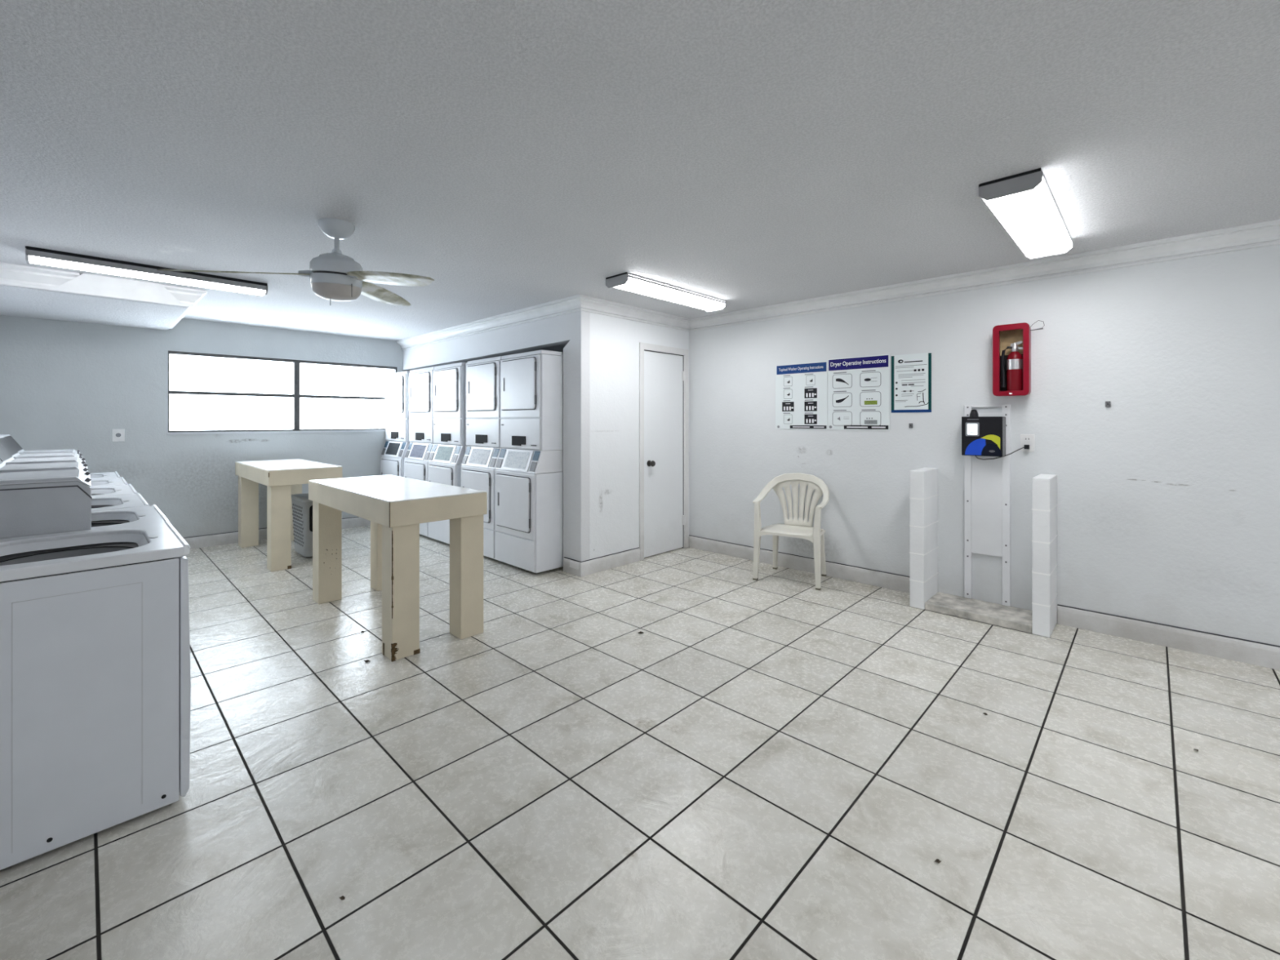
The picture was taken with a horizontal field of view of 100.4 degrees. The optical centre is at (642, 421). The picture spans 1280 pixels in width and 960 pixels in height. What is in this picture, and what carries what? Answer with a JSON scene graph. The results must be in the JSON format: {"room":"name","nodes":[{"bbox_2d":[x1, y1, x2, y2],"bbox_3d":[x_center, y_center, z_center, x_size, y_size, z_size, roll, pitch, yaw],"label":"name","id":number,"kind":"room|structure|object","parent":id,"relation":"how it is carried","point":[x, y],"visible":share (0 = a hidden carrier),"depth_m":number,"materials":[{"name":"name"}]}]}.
{"room":"laundry","nodes":[
{"label":"laundry","id":0,"kind":"room"},
{"bbox_2d":[0,315,405,537],"bbox_3d":[-4.247,0.135,6.224,0.140,2.410,4.260,0,0,44],"label":"wall","id":1,"kind":"structure","parent":0,"point":[64,384],"depth_m":5.40,"materials":[{"name":"white paint"}]},
{"bbox_2d":[0,284,188,330],"bbox_3d":[-4.692,-1.000,4.506,1.590,0.140,1.160,0,0,44],"label":"ceiling light","id":2,"kind":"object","parent":1,"relation":"attached to","point":[17,301],"depth_m":4.42,"materials":[{"name":"white plastic"}]},
{"bbox_2d":[111,429,124,441],"bbox_3d":[-5.115,0.138,5.207,0.010,0.120,0.087,0,0,44],"label":"wall outlet","id":3,"kind":"object","parent":1,"relation":"attached to","point":[117,435],"visible":1,"depth_m":5.20,"materials":[{"name":"grey plastic"}]},
{"bbox_2d":[162,284,207,328],"bbox_3d":[-4.250,-1.004,4.831,1.600,0.132,0.280,0,0,44],"label":"trim","id":4,"kind":"structure","parent":1,"relation":"attached to","point":[188,297],"depth_m":4.33,"materials":[{"name":"paint"}]},
{"bbox_2d":[183,516,370,549],"bbox_3d":[-4.509,1.276,5.838,0.016,0.127,3.220,0,0,44],"label":"baseboard","id":5,"kind":"structure","parent":1,"relation":"attached to","point":[226,538],"depth_m":5.81,"materials":[{"name":"grey"}]},
{"bbox_2d":[166,351,397,434],"bbox_3d":[-4.100,-0.294,6.324,0.087,0.862,2.312,0,0,44],"label":"window","id":6,"kind":"structure","parent":1,"relation":"in","point":[295,395],"depth_m":6.28,"materials":[{"name":"metal"}]},
{"bbox_2d":[402,311,590,561],"bbox_3d":[-1.847,0.135,5.937,3.730,2.410,0.100,0,0,44],"label":"wall","id":7,"kind":"structure","parent":0,"point":[573,329],"depth_m":4.72,"materials":[{"name":"white paint"}]},
{"bbox_2d":[590,312,688,559],"bbox_3d":[-0.026,0.135,5.230,0.120,2.410,1.390,0,0,44],"label":"wall","id":8,"kind":"structure","parent":0,"point":[614,341],"depth_m":4.93,"materials":[{"name":"white paint"}]},
{"bbox_2d":[563,546,639,577],"bbox_3d":[-0.366,1.276,4.942,0.246,0.127,0.736,0,0,44],"label":"baseboard","id":9,"kind":"structure","parent":8,"relation":"attached to","point":[589,566],"depth_m":4.78,"materials":[{"name":"white tile"}]},
{"bbox_2d":[569,560,578,569],"bbox_3d":[-0.598,1.252,4.649,0.115,0.055,0.008,0,0,44],"label":"plate","id":10,"kind":"object","parent":9,"relation":"attached to","point":[575,565],"visible":1,"depth_m":4.64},
{"bbox_2d":[639,342,688,560],"bbox_3d":[0.206,0.291,5.416,0.160,2.098,0.740,0,0,44],"label":"door","id":11,"kind":"structure","parent":8,"relation":"in","point":[662,375],"depth_m":5.39,"materials":[{"name":"white wood"}]},
{"bbox_2d":[0,524,1279,959],"bbox_3d":[-0.390,1.400,3.068,10.400,0.120,5.420,0,0,44],"label":"floor","id":12,"kind":"structure","parent":0,"point":[778,766],"depth_m":1.94,"materials":[{"name":"tile"}]},
{"bbox_2d":[0,434,120,479],"bbox_3d":[-4.618,0.723,4.207,0.670,1.235,0.702,0,0,44],"label":"washer","id":13,"kind":"object","parent":12,"relation":"on","point":[111,474],"visible":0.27,"depth_m":4.20,"materials":[{"name":"metal"}]},
{"bbox_2d":[0,435,128,486],"bbox_3d":[-4.107,0.723,3.739,0.670,1.235,0.702,0,0,44],"label":"washer","id":14,"kind":"object","parent":12,"relation":"on","point":[4,442],"visible":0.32,"depth_m":3.73,"materials":[{"name":"metal"}]},
{"bbox_2d":[0,444,137,497],"bbox_3d":[-3.597,0.723,3.272,0.670,1.235,0.702,0,0,44],"label":"washer","id":15,"kind":"object","parent":12,"relation":"on","point":[6,457],"visible":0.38,"depth_m":3.31,"materials":[{"name":"metal"}]},
{"bbox_2d":[0,459,149,511],"bbox_3d":[-3.091,0.723,2.800,0.670,1.235,0.702,0,0,44],"label":"washer","id":16,"kind":"object","parent":12,"relation":"on","point":[121,501],"visible":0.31,"depth_m":2.88,"materials":[{"name":"metal"}]},
{"bbox_2d":[91,505,115,507],"bbox_3d":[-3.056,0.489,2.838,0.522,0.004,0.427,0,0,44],"label":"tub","id":17,"kind":"object","parent":16,"relation":"in","point":[92,506],"depth_m":3.05,"materials":[{"name":"grey metal"}]},
{"bbox_2d":[0,469,170,538],"bbox_3d":[-2.579,0.723,2.333,0.670,1.235,0.722,0,0,44],"label":"washer","id":18,"kind":"object","parent":12,"relation":"on","point":[33,503],"visible":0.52,"depth_m":2.13,"materials":[{"name":"metal"}]},
{"bbox_2d":[91,523,118,527],"bbox_3d":[-2.544,0.705,2.372,0.400,0.430,0.400,0,0,44],"label":"tub","id":19,"kind":"object","parent":18,"relation":"in","point":[92,524],"depth_m":2.55,"materials":[{"name":"metal"}]},
{"bbox_2d":[91,520,129,524],"bbox_3d":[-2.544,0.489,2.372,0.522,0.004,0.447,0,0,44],"label":"tub","id":20,"kind":"object","parent":18,"relation":"in","point":[93,522],"depth_m":2.58,"materials":[{"name":"grey metal"}]},
{"bbox_2d":[0,520,191,870],"bbox_3d":[-2.083,0.815,1.851,0.670,1.050,0.722,0,0,44],"label":"washer","id":21,"kind":"object","parent":12,"relation":"on","point":[95,674],"visible":1,"depth_m":1.72,"materials":[{"name":"metal"}]},
{"bbox_2d":[0,546,131,565],"bbox_3d":[-2.047,0.705,1.890,0.400,0.430,0.400,0,0,44],"label":"tub","id":22,"kind":"object","parent":21,"relation":"in","point":[9,559],"depth_m":2.00,"materials":[{"name":"metal"}]},
{"bbox_2d":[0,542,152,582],"bbox_3d":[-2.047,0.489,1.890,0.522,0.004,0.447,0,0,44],"label":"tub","id":23,"kind":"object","parent":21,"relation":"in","point":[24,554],"depth_m":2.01,"materials":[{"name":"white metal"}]},
{"bbox_2d":[148,534,158,537],"bbox_3d":[-1.862,0.439,2.032,0.060,0.002,0.028,0,0,44],"label":"cup","id":24,"kind":"object","parent":21,"relation":"on","point":[152,535],"depth_m":2.02,"materials":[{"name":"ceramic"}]},
{"bbox_2d":[235,458,342,571],"bbox_3d":[-3.639,0.887,5.442,1.501,0.905,0.596,0,0,44],"label":"folding table","id":25,"kind":"object","parent":12,"relation":"on","point":[283,478],"visible":0.77,"depth_m":4.94,"materials":[{"name":"beige paint"}]},
{"bbox_2d":[291,493,342,556],"bbox_3d":[-3.321,1.009,5.450,0.494,0.627,0.384,0,0,44],"label":"laundry hamper","id":26,"kind":"object","parent":12,"relation":"on","point":[302,507],"visible":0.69,"depth_m":5.22,"materials":[{"name":"plastic"}]},
{"bbox_2d":[380,370,409,476],"bbox_3d":[-2.920,0.344,7.032,0.655,1.932,0.822,0,0,44],"label":"dryer","id":27,"kind":"object","parent":12,"relation":"on","point":[397,384],"visible":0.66,"depth_m":6.71,"materials":[{"name":"metal"}]},
{"bbox_2d":[308,475,487,662],"bbox_3d":[-1.746,0.892,3.688,1.541,0.896,0.598,0,0,44],"label":"folding table","id":28,"kind":"object","parent":12,"relation":"on","point":[395,507],"visible":1,"depth_m":3.30,"materials":[{"name":"beige paint"}]},
{"bbox_2d":[404,366,435,537],"bbox_3d":[-2.388,0.344,6.525,0.655,1.932,0.822,0,0,44],"label":"dryer","id":29,"kind":"object","parent":12,"relation":"on","point":[421,444],"visible":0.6,"depth_m":6.24,"materials":[{"name":"metal"}]},
{"bbox_2d":[427,362,466,543],"bbox_3d":[-1.915,0.344,6.072,0.655,1.932,0.822,0,0,44],"label":"dryer","id":30,"kind":"object","parent":12,"relation":"on","point":[447,454],"visible":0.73,"depth_m":5.76,"materials":[{"name":"metal"}]},
{"bbox_2d":[465,363,467,450],"bbox_3d":[-1.831,0.350,5.614,0.088,1.920,0.050,0,0,44],"label":"filler panel","id":31,"kind":"object","parent":12,"relation":"on","point":[466,446],"visible":0.18,"depth_m":5.62,"materials":[{"name":"white metal"}]},
{"bbox_2d":[461,355,502,559],"bbox_3d":[-1.368,0.344,5.551,0.655,1.932,0.822,0,0,44],"label":"dryer","id":32,"kind":"object","parent":12,"relation":"on","point":[483,450],"visible":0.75,"depth_m":5.24,"materials":[{"name":"metal"}]},
{"bbox_2d":[494,350,563,573],"bbox_3d":[-0.891,0.344,5.096,0.655,1.932,0.822,0,0,44],"label":"dryer","id":33,"kind":"object","parent":12,"relation":"on","point":[529,532],"visible":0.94,"depth_m":4.75,"materials":[{"name":"metal"}]},
{"bbox_2d":[752,472,829,590],"bbox_3d":[1.282,0.899,4.557,0.595,0.882,0.450,0,0,31],"label":"plastic chair","id":34,"kind":"object","parent":12,"relation":"on","point":[799,528],"visible":1,"depth_m":4.64,"materials":[{"name":"beige plastic"}]},
{"bbox_2d":[909,467,937,609],"bbox_3d":[2.080,0.848,3.943,0.098,0.985,0.340,0,0,44],"label":"pier","id":35,"kind":"object","parent":12,"relation":"on","point":[923,497],"visible":0.94,"depth_m":3.84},
{"bbox_2d":[924,591,1031,633],"bbox_3d":[2.343,1.314,3.697,0.623,0.052,0.334,0,0,44],"label":"concrete slab","id":36,"kind":"object","parent":12,"relation":"on","point":[991,613],"visible":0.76,"depth_m":3.64,"materials":[{"name":"grey concrete"}]},
{"bbox_2d":[1031,474,1057,637],"bbox_3d":[2.599,0.848,3.448,0.092,0.985,0.340,0,0,44],"label":"pier","id":37,"kind":"object","parent":12,"relation":"on","point":[1044,486],"visible":1,"depth_m":3.34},
{"bbox_2d":[0,0,1279,341],"bbox_3d":[-0.390,-1.130,3.068,10.400,0.120,5.420,0,0,44],"label":"ceiling","id":38,"kind":"structure","parent":0,"point":[508,155],"depth_m":2.01,"materials":[{"name":"white paint"}]},
{"bbox_2d":[0,262,79,290],"bbox_3d":[-4.295,-1.004,3.698,0.100,0.132,0.540,0,0,44],"label":"trim","id":39,"kind":"structure","parent":38,"relation":"attached to","point":[11,274],"depth_m":3.73,"materials":[{"name":"paint"}]},
{"bbox_2d":[51,273,183,306],"bbox_3d":[-3.951,-1.002,4.047,0.115,0.135,0.720,0,0,44],"label":"trim","id":40,"kind":"structure","parent":38,"relation":"attached to","point":[84,283],"depth_m":4.02,"materials":[{"name":"paint"}]},
{"bbox_2d":[25,245,267,297],"bbox_3d":[-3.408,-1.030,3.766,0.193,0.080,1.236,0,0,44],"label":"ceiling light","id":41,"kind":"object","parent":38,"relation":"attached to","point":[37,255],"visible":0.98,"depth_m":3.63,"materials":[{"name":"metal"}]},
{"bbox_2d":[156,217,434,306],"bbox_3d":[-1.607,-0.843,2.771,1.218,0.455,1.302,0,0,44],"label":"ceiling fan","id":42,"kind":"object","parent":38,"relation":"hanging from","point":[335,276],"visible":1,"depth_m":2.81,"materials":[{"name":"metal"}]},
{"bbox_2d":[605,271,726,312],"bbox_3d":[0.231,-1.030,4.348,0.233,0.080,1.231,0,0,44],"label":"ceiling light","id":43,"kind":"object","parent":38,"relation":"attached to","point":[626,281],"visible":1,"depth_m":4.18,"materials":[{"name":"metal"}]},
{"bbox_2d":[978,167,1073,259],"bbox_3d":[2.018,-1.030,2.766,0.233,0.080,1.211,0,0,44],"label":"ceiling light","id":44,"kind":"object","parent":38,"relation":"attached to","point":[1024,204],"visible":1,"depth_m":2.56,"materials":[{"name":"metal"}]},
{"bbox_2d":[688,244,1279,645],"bbox_3d":[2.806,0.135,3.570,6.470,2.410,0.120,0,0,44],"label":"wall","id":45,"kind":"structure","parent":0,"point":[1168,493],"depth_m":3.46,"materials":[{"name":"white paint"}]},
{"bbox_2d":[688,534,910,593],"bbox_3d":[1.323,1.276,4.891,2.300,0.127,0.016,0,0,44],"label":"baseboard","id":46,"kind":"structure","parent":45,"relation":"attached to","point":[893,581],"depth_m":4.75,"materials":[{"name":"white tile"}]},
{"bbox_2d":[775,361,827,429],"bbox_3d":[1.422,-0.223,4.803,0.502,0.590,0.008,0,0,44],"label":"poster","id":47,"kind":"object","parent":45,"relation":"attached to","point":[802,388],"visible":1,"depth_m":4.79,"materials":[{"name":"paper"}]},
{"bbox_2d":[783,389,792,399],"bbox_3d":[1.332,-0.248,4.886,0.085,0.088,0.001,0,0,44],"label":"picture","id":48,"kind":"object","parent":47,"relation":"on","point":[788,393],"depth_m":4.89},
{"bbox_2d":[783,376,792,386],"bbox_3d":[1.332,-0.363,4.886,0.085,0.088,0.001,0,0,44],"label":"picture","id":49,"kind":"object","parent":47,"relation":"on","point":[788,380],"depth_m":4.89},
{"bbox_2d":[782,401,794,411],"bbox_3d":[1.332,-0.133,4.886,0.118,0.088,0.001,0,0,44],"label":"picture","id":50,"kind":"object","parent":47,"relation":"attached to","point":[786,406],"depth_m":4.88},
{"bbox_2d":[804,413,817,424],"bbox_3d":[1.491,-0.018,4.734,0.118,0.088,0.001,0,0,44],"label":"picture","id":51,"kind":"object","parent":47,"relation":"on","point":[809,419],"depth_m":4.73},
{"bbox_2d":[804,400,817,411],"bbox_3d":[1.491,-0.133,4.734,0.118,0.088,0.001,0,0,44],"label":"picture","id":52,"kind":"object","parent":47,"relation":"on","point":[809,406],"depth_m":4.73},
{"bbox_2d":[804,387,817,398],"bbox_3d":[1.491,-0.248,4.734,0.118,0.088,0.001,0,0,44],"label":"picture","id":53,"kind":"object","parent":47,"relation":"on","point":[809,393],"depth_m":4.73},
{"bbox_2d":[395,219,1279,350],"bbox_3d":[0.835,-1.013,4.279,9.900,0.114,1.576,0,0,44],"label":"trim","id":54,"kind":"structure","parent":45,"relation":"attached to","point":[1265,233],"depth_m":4.07,"materials":[{"name":"paint"}]},
{"bbox_2d":[827,354,889,430],"bbox_3d":[1.792,-0.231,4.450,0.512,0.610,0.008,0,0,44],"label":"poster","id":55,"kind":"object","parent":45,"relation":"attached to","point":[859,387],"visible":1,"depth_m":4.44,"materials":[{"name":"paper"}]},
{"bbox_2d":[832,411,852,426],"bbox_3d":[1.697,-0.021,4.537,0.170,0.122,0.001,0,0,44],"label":"picture","id":56,"kind":"object","parent":55,"relation":"attached to","point":[839,418],"depth_m":4.54,"materials":[{"name":"grey paper"}]},
{"bbox_2d":[832,392,852,407],"bbox_3d":[1.697,-0.181,4.537,0.170,0.122,0.001,0,0,44],"label":"picture","id":57,"kind":"object","parent":55,"relation":"on","point":[839,399],"depth_m":4.54},
{"bbox_2d":[832,373,852,388],"bbox_3d":[1.697,-0.341,4.537,0.170,0.122,0.001,0,0,44],"label":"picture","id":58,"kind":"object","parent":55,"relation":"on","point":[839,380],"depth_m":4.54},
{"bbox_2d":[859,411,880,426],"bbox_3d":[1.867,-0.021,4.375,0.170,0.122,0.001,0,0,44],"label":"picture","id":59,"kind":"object","parent":55,"relation":"on","point":[866,418],"depth_m":4.38},
{"bbox_2d":[859,391,880,406],"bbox_3d":[1.867,-0.181,4.375,0.170,0.122,0.001,0,0,44],"label":"picture","id":60,"kind":"object","parent":55,"relation":"on","point":[867,398],"depth_m":4.38},
{"bbox_2d":[859,371,880,387],"bbox_3d":[1.867,-0.341,4.375,0.170,0.122,0.001,0,0,44],"label":"picture","id":61,"kind":"object","parent":55,"relation":"on","point":[867,379],"depth_m":4.38},
{"bbox_2d":[891,352,931,413],"bbox_3d":[2.094,-0.296,4.163,0.293,0.456,0.006,0,0,44],"label":"poster","id":62,"kind":"object","parent":45,"relation":"attached to","point":[911,374],"visible":1,"depth_m":4.16,"materials":[{"name":"paper"}]},
{"bbox_2d":[964,404,1010,606],"bbox_3d":[2.454,0.585,3.802,0.278,1.401,0.031,0,0,44],"label":"panel","id":63,"kind":"object","parent":45,"relation":"attached to","point":[987,482],"visible":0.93,"depth_m":3.79,"materials":[{"name":"white metal"}]},
{"bbox_2d":[961,409,1005,457],"bbox_3d":[2.398,0.080,3.755,0.248,0.327,0.112,0,0,44],"label":"reader","id":64,"kind":"object","parent":63,"relation":"attached to","point":[981,436],"visible":1,"depth_m":3.71,"materials":[{"name":"black plastic"}]},
{"bbox_2d":[974,444,1029,459],"bbox_3d":[2.493,0.216,3.705,0.317,0.113,0.034,0,0,31],"label":"power cord","id":65,"kind":"object","parent":64,"relation":"attached to","point":[1025,446],"visible":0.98,"depth_m":3.66,"materials":[{"name":"black plastic"}]},
{"bbox_2d":[992,320,1044,396],"bbox_3d":[2.562,-0.422,3.634,0.284,0.500,0.124,0,0,44],"label":"fire extinguisher cabinet","id":66,"kind":"object","parent":45,"relation":"attached to","point":[1003,335],"visible":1,"depth_m":3.67,"materials":[{"name":"red plastic"}]},
{"bbox_2d":[1000,341,1022,391],"bbox_3d":[2.534,-0.366,3.647,0.113,0.356,0.094,0,0,-7],"label":"fire extinguisher","id":67,"kind":"object","parent":66,"relation":"in","point":[1015,359],"visible":0.88,"depth_m":3.62,"materials":[{"name":"metal"}]},
{"bbox_2d":[1020,434,1035,451],"bbox_3d":[2.631,0.149,3.647,0.080,0.118,0.011,0,0,44],"label":"wall outlet","id":68,"kind":"object","parent":45,"relation":"attached to","point":[1025,439],"visible":1,"depth_m":3.64,"materials":[{"name":"white plastic"}]},
{"bbox_2d":[1024,436,1031,441],"bbox_3d":[2.629,0.123,3.645,0.036,0.034,0.004,0,0,44],"label":"socket","id":69,"kind":"object","parent":68,"relation":"attached to","point":[1026,438],"depth_m":3.64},
{"bbox_2d":[1105,400,1111,407],"bbox_3d":[2.929,-0.108,3.359,0.026,0.036,0.015,0,0,44],"label":"wall anchor","id":70,"kind":"object","parent":45,"relation":"attached to","point":[1108,403],"visible":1,"depth_m":3.35,"materials":[{"name":"grey plastic"}]},
{"bbox_2d":[1057,604,1279,670],"bbox_3d":[3.851,1.276,2.479,3.052,0.127,0.016,0,0,44],"label":"baseboard","id":71,"kind":"structure","parent":45,"relation":"attached to","point":[1240,650],"depth_m":3.15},
{"bbox_3d":[-1.448,0.135,6.442,3.610,2.410,0.080,0,0,44],"label":"wall","id":72,"kind":"structure","parent":0,"visible":0},
{"bbox_2d":[436,342,567,366],"bbox_3d":[-1.666,-0.780,6.214,3.610,0.040,0.550,0,0,44],"label":"trim","id":73,"kind":"structure","parent":72,"relation":"attached to","point":[559,348],"depth_m":5.68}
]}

